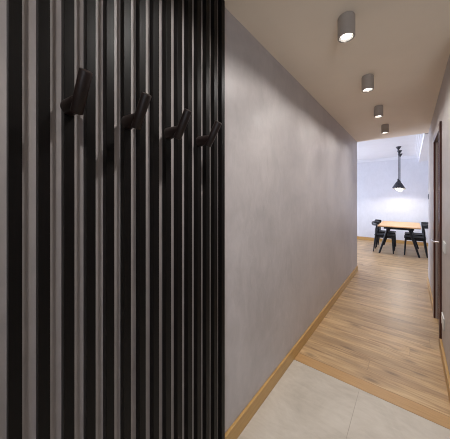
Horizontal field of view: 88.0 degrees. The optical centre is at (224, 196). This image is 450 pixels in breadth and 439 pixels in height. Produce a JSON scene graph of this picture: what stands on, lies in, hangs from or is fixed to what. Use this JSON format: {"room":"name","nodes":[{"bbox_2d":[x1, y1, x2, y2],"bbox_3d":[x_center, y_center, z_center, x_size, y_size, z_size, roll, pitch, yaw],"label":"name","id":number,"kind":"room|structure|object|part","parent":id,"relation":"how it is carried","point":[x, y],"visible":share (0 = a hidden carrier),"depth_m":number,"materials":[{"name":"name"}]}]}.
{"room":"entrance hallway","nodes":[
{"label":"entrance hallway","id":0,"kind":"room"},
{"bbox_2d":[0,0,356,438],"bbox_3d":[0.283,0.050,1.789,0.150,2.760,7.150,0,0,39],"label":"wall","id":1,"kind":"structure","parent":0,"point":[291,167],"depth_m":1.35,"materials":[{"name":"grey paint"}]},
{"bbox_2d":[7,0,224,438],"bbox_3d":[-0.341,0.180,0.867,0.026,2.500,1.056,0,0,39],"label":"wall panel","id":2,"kind":"object","parent":1,"relation":"attached to","point":[14,7],"visible":1,"depth_m":0.83,"materials":[{"name":"black wood"}]},
{"bbox_2d":[60,68,92,115],"bbox_3d":[-0.410,-0.287,0.651,0.133,0.114,0.049,0,0,39],"label":"coat hook","id":3,"kind":"object","parent":2,"relation":"attached to","point":[73,105],"visible":1,"depth_m":0.63,"materials":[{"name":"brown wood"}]},
{"bbox_3d":[-0.435,-0.266,0.671,0.071,0.049,0.049,0,0,39],"label":"stem","id":4,"kind":"part","parent":3,"relation":"part of","materials":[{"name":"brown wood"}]},
{"bbox_2d":[121,92,151,129],"bbox_3d":[-0.297,-0.287,0.793,0.133,0.114,0.049,0,0,39],"label":"coat hook","id":5,"kind":"object","parent":2,"relation":"attached to","point":[135,120],"visible":1,"depth_m":0.78,"materials":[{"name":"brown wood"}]},
{"bbox_3d":[-0.322,-0.266,0.813,0.071,0.049,0.049,0,0,39],"label":"stem","id":6,"kind":"part","parent":5,"relation":"part of","materials":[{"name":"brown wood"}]},
{"bbox_2d":[164,109,191,139],"bbox_3d":[-0.184,-0.287,0.935,0.133,0.114,0.049,0,0,39],"label":"coat hook","id":7,"kind":"object","parent":2,"relation":"attached to","point":[177,132],"visible":1,"depth_m":0.92,"materials":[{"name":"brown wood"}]},
{"bbox_3d":[-0.208,-0.266,0.955,0.071,0.049,0.049,0,0,39],"label":"stem","id":8,"kind":"part","parent":7,"relation":"part of","materials":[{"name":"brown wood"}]},
{"bbox_2d":[196,121,221,146],"bbox_3d":[-0.071,-0.287,1.077,0.133,0.114,0.049,0,0,39],"label":"coat hook","id":9,"kind":"object","parent":2,"relation":"attached to","point":[207,140],"visible":1,"depth_m":1.06,"materials":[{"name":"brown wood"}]},
{"bbox_3d":[-0.095,-0.266,1.097,0.071,0.049,0.049,0,0,39],"label":"stem","id":10,"kind":"part","parent":9,"relation":"part of","materials":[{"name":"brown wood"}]},
{"bbox_2d":[225,266,357,438],"bbox_3d":[1.283,1.381,2.908,0.017,0.098,4.155,0,0,39],"label":"baseboard","id":11,"kind":"structure","parent":1,"relation":"attached to","point":[246,415],"depth_m":1.79,"materials":[{"name":"brown wood"}]},
{"bbox_2d":[224,0,449,141],"bbox_3d":[1.405,-1.200,0.894,2.720,0.260,7.150,0,0,39],"label":"ceiling","id":12,"kind":"structure","parent":0,"point":[404,44],"depth_m":1.71,"materials":[{"name":"paint"}]},
{"bbox_2d":[338,11,354,42],"bbox_3d":[0.720,-1.008,1.383,0.094,0.125,0.094,0,0,39],"label":"ceiling spotlight","id":13,"kind":"object","parent":12,"relation":"attached to","point":[346,20],"visible":1,"depth_m":1.35,"materials":[{"name":"white metal"}]},
{"bbox_2d":[361,74,373,92],"bbox_3d":[1.263,-1.008,2.063,0.094,0.125,0.094,0,0,39],"label":"ceiling spotlight","id":14,"kind":"object","parent":12,"relation":"attached to","point":[367,81],"visible":1,"depth_m":2.03,"materials":[{"name":"white metal"}]},
{"bbox_2d":[374,105,382,117],"bbox_3d":[1.812,-1.008,2.751,0.094,0.125,0.094,0,0,39],"label":"ceiling spotlight","id":15,"kind":"object","parent":12,"relation":"attached to","point":[378,110],"visible":1,"depth_m":2.72,"materials":[{"name":"white metal"}]},
{"bbox_2d":[381,124,388,133],"bbox_3d":[2.367,-1.008,3.446,0.094,0.125,0.094,0,0,39],"label":"ceiling spotlight","id":16,"kind":"object","parent":12,"relation":"attached to","point":[385,127],"visible":1,"depth_m":3.41,"materials":[{"name":"white metal"}]},
{"bbox_2d":[237,360,449,438],"bbox_3d":[0.417,1.455,-0.344,2.717,0.050,3.980,0,0,39],"label":"floor","id":17,"kind":"structure","parent":0,"point":[306,402],"depth_m":1.52,"materials":[{"name":"beige tile"}]},
{"bbox_2d":[294,353,449,429],"bbox_3d":[1.041,1.460,1.780,1.046,0.060,0.110,0,0,39],"label":"trim","id":18,"kind":"structure","parent":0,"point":[429,414],"depth_m":1.70,"materials":[{"name":"brown wood"}]},
{"bbox_2d":[299,239,449,416],"bbox_3d":[2.485,1.460,5.116,5.500,0.060,6.904,0,0,39],"label":"floor","id":19,"kind":"structure","parent":0,"point":[382,331],"depth_m":2.48,"materials":[{"name":"brown wood"}]},
{"bbox_2d":[372,221,394,253],"bbox_3d":[4.185,1.045,6.179,0.505,0.773,0.487,0,0,39],"label":"dining chair","id":20,"kind":"object","parent":19,"relation":"on","point":[375,223],"visible":0.94,"depth_m":6.10,"materials":[{"name":"black wood"}]},
{"bbox_3d":[3.936,1.082,6.109,0.096,0.699,0.050,0,0,39],"label":"leg","id":21,"kind":"part","parent":20,"relation":"part of","materials":[{"name":"black wood"}]},
{"bbox_3d":[4.216,0.995,6.154,0.420,0.035,0.450,0,0,39],"label":"seat","id":22,"kind":"part","parent":20,"relation":"part of","materials":[{"name":"black leather"}]},
{"bbox_3d":[4.229,1.215,5.874,0.040,0.432,0.063,0,0,-21],"label":"leg","id":23,"kind":"part","parent":20,"relation":"part of","materials":[{"name":"black wood"}]},
{"bbox_2d":[375,219,395,246],"bbox_3d":[4.597,1.045,6.695,0.505,0.773,0.487,0,0,39],"label":"dining chair","id":24,"kind":"object","parent":19,"relation":"on","point":[377,220],"visible":0.66,"depth_m":6.68,"materials":[{"name":"black wood"}]},
{"bbox_3d":[4.628,0.995,6.670,0.420,0.035,0.450,0,0,39],"label":"seat","id":25,"kind":"part","parent":24,"relation":"part of","materials":[{"name":"black leather"}]},
{"bbox_2d":[378,221,420,257],"bbox_3d":[4.654,1.078,6.214,0.850,0.715,1.440,0,0,39],"label":"dining table","id":26,"kind":"object","parent":19,"relation":"on","point":[410,226],"visible":0.94,"depth_m":5.89,"materials":[{"name":"brown wood"}]},
{"bbox_3d":[4.040,1.092,5.918,0.238,0.688,0.059,0,0,30],"label":"leg","id":27,"kind":"part","parent":26,"relation":"part of","materials":[{"name":"black wood"}]},
{"bbox_3d":[4.507,1.092,5.557,0.238,0.688,0.070,0,0,39],"label":"leg","id":28,"kind":"part","parent":26,"relation":"part of","materials":[{"name":"black wood"}]},
{"bbox_2d":[404,224,427,257],"bbox_3d":[4.750,1.045,5.766,0.505,0.773,0.487,0,0,39],"label":"dining chair","id":29,"kind":"object","parent":19,"relation":"on","point":[424,226],"visible":0.86,"depth_m":5.61,"materials":[{"name":"black wood"}]},
{"bbox_3d":[4.444,1.215,5.742,0.058,0.432,0.049,0,0,39],"label":"leg","id":30,"kind":"part","parent":29,"relation":"part of","materials":[{"name":"black wood"}]},
{"bbox_3d":[4.719,0.995,5.791,0.420,0.035,0.450,0,0,39],"label":"seat","id":31,"kind":"part","parent":29,"relation":"part of","materials":[{"name":"black leather"}]},
{"bbox_3d":[4.737,1.082,5.509,0.096,0.699,0.050,0,0,39],"label":"leg","id":32,"kind":"part","parent":29,"relation":"part of","materials":[{"name":"black wood"}]},
{"bbox_2d":[405,222,427,249],"bbox_3d":[5.143,1.045,6.259,0.505,0.773,0.487,0,0,39],"label":"dining chair","id":33,"kind":"object","parent":19,"relation":"on","point":[406,233],"visible":0.47,"depth_m":6.19,"materials":[{"name":"black wood"}]},
{"bbox_3d":[5.112,0.995,6.284,0.420,0.035,0.450,0,0,39],"label":"seat","id":34,"kind":"part","parent":33,"relation":"part of","materials":[{"name":"black leather"}]},
{"bbox_2d":[357,134,416,159],"bbox_3d":[3.437,-1.280,6.309,5.500,0.100,3.850,0,0,39],"label":"ceiling","id":35,"kind":"structure","parent":0,"point":[386,147],"depth_m":5.79,"materials":[{"name":"white paint"}]},
{"bbox_2d":[392,146,404,190],"bbox_3d":[4.242,-0.693,5.699,0.268,1.075,0.268,0,0,39],"label":"pendant lamp","id":36,"kind":"object","parent":35,"relation":"hanging from","point":[398,185],"visible":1,"depth_m":5.67,"materials":[{"name":"black metal"}]},
{"bbox_3d":[4.242,-0.333,5.699,0.268,0.235,0.268,0,0,39],"label":"lamp shade","id":37,"kind":"part","parent":36,"relation":"part of","materials":[{"name":"black metal"}]},
{"bbox_2d":[393,150,405,190],"bbox_3d":[4.616,-0.693,6.167,0.268,1.075,0.268,0,0,39],"label":"pendant lamp","id":38,"kind":"object","parent":35,"relation":"hanging from","point":[397,150],"visible":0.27,"depth_m":6.16,"materials":[{"name":"black metal"}]},
{"bbox_2d":[357,158,427,242],"bbox_3d":[4.676,0.050,7.860,5.740,2.760,0.120,0,0,39],"label":"wall","id":39,"kind":"structure","parent":0,"point":[376,197],"depth_m":7.33,"materials":[{"name":"paint"}]},
{"bbox_2d":[357,156,416,162],"bbox_3d":[4.093,-1.196,8.191,4.178,0.068,0.090,0,0,39],"label":"trim","id":40,"kind":"structure","parent":39,"relation":"attached to","point":[403,157],"depth_m":7.37,"materials":[{"name":"white paint"}]},
{"bbox_2d":[357,236,427,245],"bbox_3d":[4.633,1.381,7.807,5.500,0.098,0.017,0,0,39],"label":"baseboard","id":41,"kind":"structure","parent":39,"relation":"attached to","point":[358,237],"depth_m":7.33,"materials":[{"name":"brown wood"}]},
{"bbox_2d":[428,55,449,374],"bbox_3d":[2.499,0.050,2.656,0.140,2.760,3.030,0,0,39],"label":"wall","id":42,"kind":"structure","parent":0,"point":[442,108],"depth_m":2.01,"materials":[{"name":"grey paint"}]},
{"bbox_2d":[415,134,422,157],"bbox_3d":[4.490,-1.196,5.411,0.090,0.068,3.760,0,0,39],"label":"trim","id":43,"kind":"structure","parent":42,"relation":"attached to","point":[419,137],"depth_m":5.26,"materials":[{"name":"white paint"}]},
{"bbox_2d":[419,133,427,161],"bbox_3d":[5.070,-1.140,5.006,1.322,0.180,3.850,0,0,39],"label":"trim","id":44,"kind":"structure","parent":42,"relation":"attached to","point":[423,156],"depth_m":5.15,"materials":[{"name":"white paint"}]},
{"bbox_2d":[431,121,441,338],"bbox_3d":[2.275,0.358,2.496,0.116,2.144,0.780,0,0,39],"label":"door","id":45,"kind":"structure","parent":42,"relation":"in","point":[439,127],"depth_m":2.58,"materials":[{"name":"brown wood"}]},
{"bbox_2d":[427,277,449,401],"bbox_3d":[2.438,1.381,2.705,0.017,0.098,3.030,0,0,39],"label":"baseboard","id":46,"kind":"structure","parent":42,"relation":"attached to","point":[443,357],"depth_m":1.95,"materials":[{"name":"brown wood"}]},
{"bbox_2d":[441,312,444,330],"bbox_3d":[1.932,1.100,2.066,0.011,0.100,0.160,0,0,39],"label":"wall socket","id":47,"kind":"object","parent":42,"relation":"attached to","point":[442,315],"visible":1,"depth_m":2.04,"materials":[{"name":"white plastic"}]},
{"bbox_2d":[443,241,445,253],"bbox_3d":[1.857,0.425,1.973,0.012,0.088,0.160,0,0,39],"label":"light switch","id":48,"kind":"object","parent":42,"relation":"attached to","point":[444,243],"visible":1,"depth_m":1.92,"materials":[{"name":"white plastic"}]}
]}

